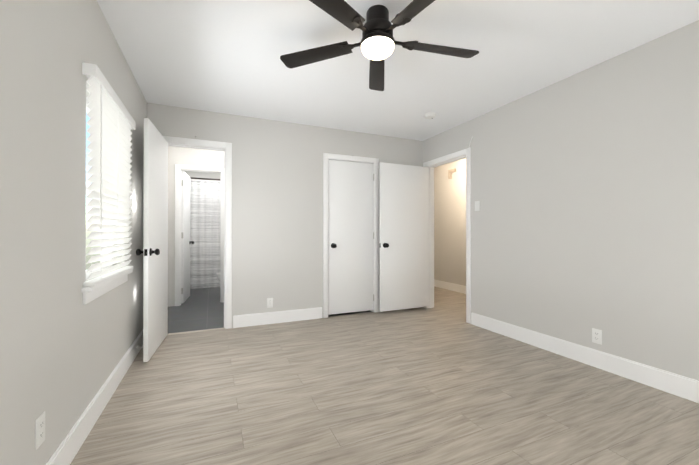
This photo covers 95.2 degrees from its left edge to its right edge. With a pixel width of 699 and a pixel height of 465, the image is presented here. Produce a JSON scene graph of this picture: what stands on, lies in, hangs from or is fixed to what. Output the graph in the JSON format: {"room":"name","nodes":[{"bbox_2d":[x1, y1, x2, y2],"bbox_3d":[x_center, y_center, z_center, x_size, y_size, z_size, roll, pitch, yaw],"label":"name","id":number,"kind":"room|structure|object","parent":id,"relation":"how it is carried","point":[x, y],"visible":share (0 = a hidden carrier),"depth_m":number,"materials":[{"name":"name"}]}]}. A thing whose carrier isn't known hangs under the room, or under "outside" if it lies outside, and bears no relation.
{"room":"empty bedroom","nodes":[
{"label":"empty bedroom","id":0,"kind":"room"},
{"bbox_2d":[0,0,146,464],"bbox_3d":[-2.017,-0.133,2.918,0.150,2.440,8.240,0,0,-23],"label":"wall","id":1,"kind":"structure","parent":0,"point":[63,349],"depth_m":1.35,"materials":[{"name":"white paint"}]},
{"bbox_2d":[35,411,44,449],"bbox_3d":[-1.212,0.776,1.253,0.007,0.115,0.070,0,0,-23],"label":"electrical outlet","id":2,"kind":"object","parent":1,"relation":"attached to","point":[39,430],"visible":1,"depth_m":1.24,"materials":[{"name":"white plastic"}]},
{"bbox_2d":[46,330,142,464],"bbox_3d":[-1.220,1.012,1.298,0.030,0.140,4.400,0,0,-23],"label":"baseboard","id":3,"kind":"structure","parent":1,"relation":"attached to","point":[68,448],"depth_m":1.77,"materials":[{"name":"white wood"}]},
{"bbox_2d":[86,96,112,278],"bbox_3d":[-1.664,-0.266,2.047,0.055,1.100,0.820,0,0,-23],"label":"window","id":4,"kind":"structure","parent":1,"relation":"in","point":[88,274],"depth_m":2.03,"materials":[{"name":"white plastic"}]},
{"bbox_2d":[82,62,135,286],"bbox_3d":[-1.546,-0.299,2.098,0.062,1.170,0.944,0,0,-23],"label":"window blinds","id":5,"kind":"object","parent":4,"relation":"attached to","point":[111,122],"visible":1,"depth_m":1.95,"materials":[{"name":"white plastic"}]},
{"bbox_2d":[81,269,132,304],"bbox_3d":[-1.585,0.334,2.079,0.113,0.091,0.940,0,0,-23],"label":"window sill","id":6,"kind":"structure","parent":1,"relation":"attached to","point":[92,293],"depth_m":1.89,"materials":[{"name":"white wood"}]},
{"bbox_2d":[168,146,223,306],"bbox_3d":[-1.131,-0.125,5.426,3.470,2.440,0.100,0,0,-23],"label":"wall","id":7,"kind":"structure","parent":0,"point":[194,156],"depth_m":4.73,"materials":[{"name":"white paint"}]},
{"bbox_2d":[181,171,193,302],"bbox_3d":[-2.636,0.070,5.193,0.174,2.030,0.664,0,0,-23],"label":"bathroom door","id":8,"kind":"structure","parent":7,"relation":"in","point":[186,242],"depth_m":5.04,"materials":[{"name":"white paint"}]},
{"bbox_2d":[175,164,223,305],"bbox_3d":[-2.287,0.039,4.925,0.710,2.110,0.128,0,0,-23],"label":"door frame","id":9,"kind":"structure","parent":7,"relation":"attached to","point":[179,168],"depth_m":4.80,"materials":[{"name":"white wood"}]},
{"bbox_2d":[184,171,220,181],"bbox_3d":[-1.359,-0.117,7.627,4.800,2.440,0.120,0,0,-23],"label":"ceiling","id":10,"kind":"structure","parent":0,"point":[203,175],"depth_m":6.80,"materials":[{"name":"white paint"}]},
{"bbox_2d":[190,177,220,180],"bbox_3d":[-2.335,-0.957,5.856,1.600,0.055,0.044,0,0,-23],"label":"curtain rod","id":11,"kind":"object","parent":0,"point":[205,178],"visible":0.27,"depth_m":5.73,"materials":[{"name":"brown metal"}]},
{"bbox_2d":[190,180,220,288],"bbox_3d":[-2.362,0.037,5.841,1.500,1.920,0.048,0,0,-23],"label":"shower curtain","id":12,"kind":"object","parent":11,"relation":"hanging from","point":[205,223],"visible":0.25,"depth_m":5.73,"materials":[{"name":"white fabric"}]},
{"bbox_2d":[168,287,371,333],"bbox_3d":[-1.327,1.146,5.686,3.620,0.100,3.700,0,0,-23],"label":"floor","id":13,"kind":"structure","parent":0,"point":[200,309],"depth_m":4.30,"materials":[{"name":"grey tile"}]},
{"bbox_2d":[147,103,422,327],"bbox_3d":[-0.539,-0.129,4.059,3.470,2.440,0.120,0,0,-23],"label":"wall","id":14,"kind":"structure","parent":0,"point":[277,211],"depth_m":3.85,"materials":[{"name":"white paint"}]},
{"bbox_2d":[136,118,167,361],"bbox_3d":[-1.841,0.062,3.007,0.174,2.030,0.772,0,0,-23],"label":"door","id":15,"kind":"structure","parent":14,"relation":"in","point":[154,252],"depth_m":2.85,"materials":[{"name":"white paint"}]},
{"bbox_2d":[168,327,224,334],"bbox_3d":[-1.691,1.086,3.507,0.636,0.006,0.040,0,0,-23],"label":"trim","id":16,"kind":"structure","parent":14,"relation":"attached to","point":[195,331],"depth_m":3.49,"materials":[{"name":"beige wood"}]},
{"bbox_2d":[163,136,231,328],"bbox_3d":[-1.709,0.034,3.552,0.740,2.110,0.148,0,0,-23],"label":"door frame","id":17,"kind":"structure","parent":14,"relation":"attached to","point":[226,147],"depth_m":3.62,"materials":[{"name":"white wood"}]},
{"bbox_2d":[267,298,272,307],"bbox_3d":[-0.950,0.840,3.809,0.070,0.115,0.007,0,0,-23],"label":"electrical outlet","id":18,"kind":"object","parent":14,"relation":"attached to","point":[269,302],"visible":1,"depth_m":3.81,"materials":[{"name":"white plastic"}]},
{"bbox_2d":[233,307,321,327],"bbox_3d":[-0.838,1.020,3.853,1.066,0.140,0.014,0,0,-23],"label":"baseboard","id":19,"kind":"structure","parent":14,"relation":"attached to","point":[246,320],"depth_m":3.83,"materials":[{"name":"white wood"}]},
{"bbox_2d":[328,159,373,314],"bbox_3d":[0.025,0.059,4.263,0.661,2.005,0.175,0,0,-23],"label":"closet door","id":20,"kind":"structure","parent":14,"relation":"in","point":[350,236],"depth_m":4.24,"materials":[{"name":"white paint"}]},
{"bbox_2d":[323,153,378,317],"bbox_3d":[0.010,0.036,4.289,0.800,2.110,0.135,0,0,-23],"label":"door frame","id":21,"kind":"structure","parent":14,"relation":"attached to","point":[340,157],"depth_m":4.26,"materials":[{"name":"white wood"}]},
{"bbox_2d":[70,286,698,464],"bbox_3d":[0.240,1.140,3.891,5.070,0.100,8.240,0,0,-23],"label":"floor","id":22,"kind":"structure","parent":0,"point":[442,382],"depth_m":2.02,"materials":[{"name":"beige laminate"}]},
{"bbox_2d":[97,0,698,140],"bbox_3d":[0.240,-1.400,3.899,5.070,0.100,8.240,0,0,-23],"label":"ceiling","id":23,"kind":"structure","parent":0,"point":[220,56],"depth_m":2.41,"materials":[{"name":"white paint"}]},
{"bbox_2d":[280,0,478,90],"bbox_3d":[0.207,-1.220,1.946,1.310,0.273,1.305,0,0,-23],"label":"ceiling fan","id":24,"kind":"object","parent":23,"relation":"hanging from","point":[377,43],"visible":1,"depth_m":1.92,"materials":[{"name":"brown metal"}]},
{"bbox_2d":[424,112,435,118],"bbox_3d":[0.921,-1.330,3.649,0.136,0.042,0.136,0,0,-23],"label":"smoke detector","id":25,"kind":"object","parent":23,"relation":"attached to","point":[430,115],"visible":1,"depth_m":3.61,"materials":[{"name":"white plastic"}]},
{"bbox_2d":[434,158,465,285],"bbox_3d":[2.512,-0.127,4.878,0.120,2.440,8.240,0,0,-23],"label":"wall","id":26,"kind":"structure","parent":0,"point":[449,230],"depth_m":6.08,"materials":[{"name":"white paint"}]},
{"bbox_2d":[434,279,465,293],"bbox_3d":[2.450,1.023,4.848,0.014,0.140,8.000,0,0,-23],"label":"baseboard","id":27,"kind":"structure","parent":26,"relation":"attached to","point":[451,286],"depth_m":6.04,"materials":[{"name":"white wood"}]},
{"bbox_2d":[448,168,455,178],"bbox_3d":[1.936,-1.108,6.016,0.035,0.170,0.180,0,0,-23],"label":"door chime","id":28,"kind":"object","parent":26,"relation":"attached to","point":[450,171],"visible":1,"depth_m":6.04,"materials":[{"name":"beige plastic"}]},
{"bbox_2d":[423,20,698,380],"bbox_3d":[1.291,-0.128,4.350,0.120,2.440,8.000,0,0,-23],"label":"wall","id":29,"kind":"structure","parent":0,"point":[585,193],"depth_m":2.55,"materials":[{"name":"white paint"}]},
{"bbox_2d":[379,162,427,310],"bbox_3d":[0.767,0.058,4.412,0.787,1.985,0.175,0,0,-23],"label":"hall door","id":30,"kind":"structure","parent":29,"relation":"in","point":[403,226],"depth_m":4.39,"materials":[{"name":"white paint"}]},
{"bbox_2d":[423,147,470,323],"bbox_3d":[1.327,0.036,4.267,0.148,2.110,0.920,0,0,-23],"label":"door frame","id":31,"kind":"structure","parent":29,"relation":"attached to","point":[452,157],"depth_m":4.20,"materials":[{"name":"white wood"}]},
{"bbox_2d":[475,201,479,210],"bbox_3d":[1.487,-0.310,3.727,0.015,0.115,0.070,0,0,-23],"label":"light switch","id":32,"kind":"object","parent":29,"relation":"attached to","point":[477,205],"visible":1,"depth_m":3.72,"materials":[{"name":"white plastic"}]},
{"bbox_2d":[471,312,698,402],"bbox_3d":[2.130,1.015,2.237,0.017,0.140,3.403,0,0,-23],"label":"baseboard","id":33,"kind":"structure","parent":29,"relation":"attached to","point":[672,383],"depth_m":2.53,"materials":[{"name":"white wood"}]},
{"bbox_2d":[592,328,601,344],"bbox_3d":[1.992,0.836,2.569,0.007,0.115,0.070,0,0,-23],"label":"electrical outlet","id":34,"kind":"object","parent":29,"relation":"attached to","point":[597,336],"visible":1,"depth_m":2.56,"materials":[{"name":"white plastic"}]}
]}

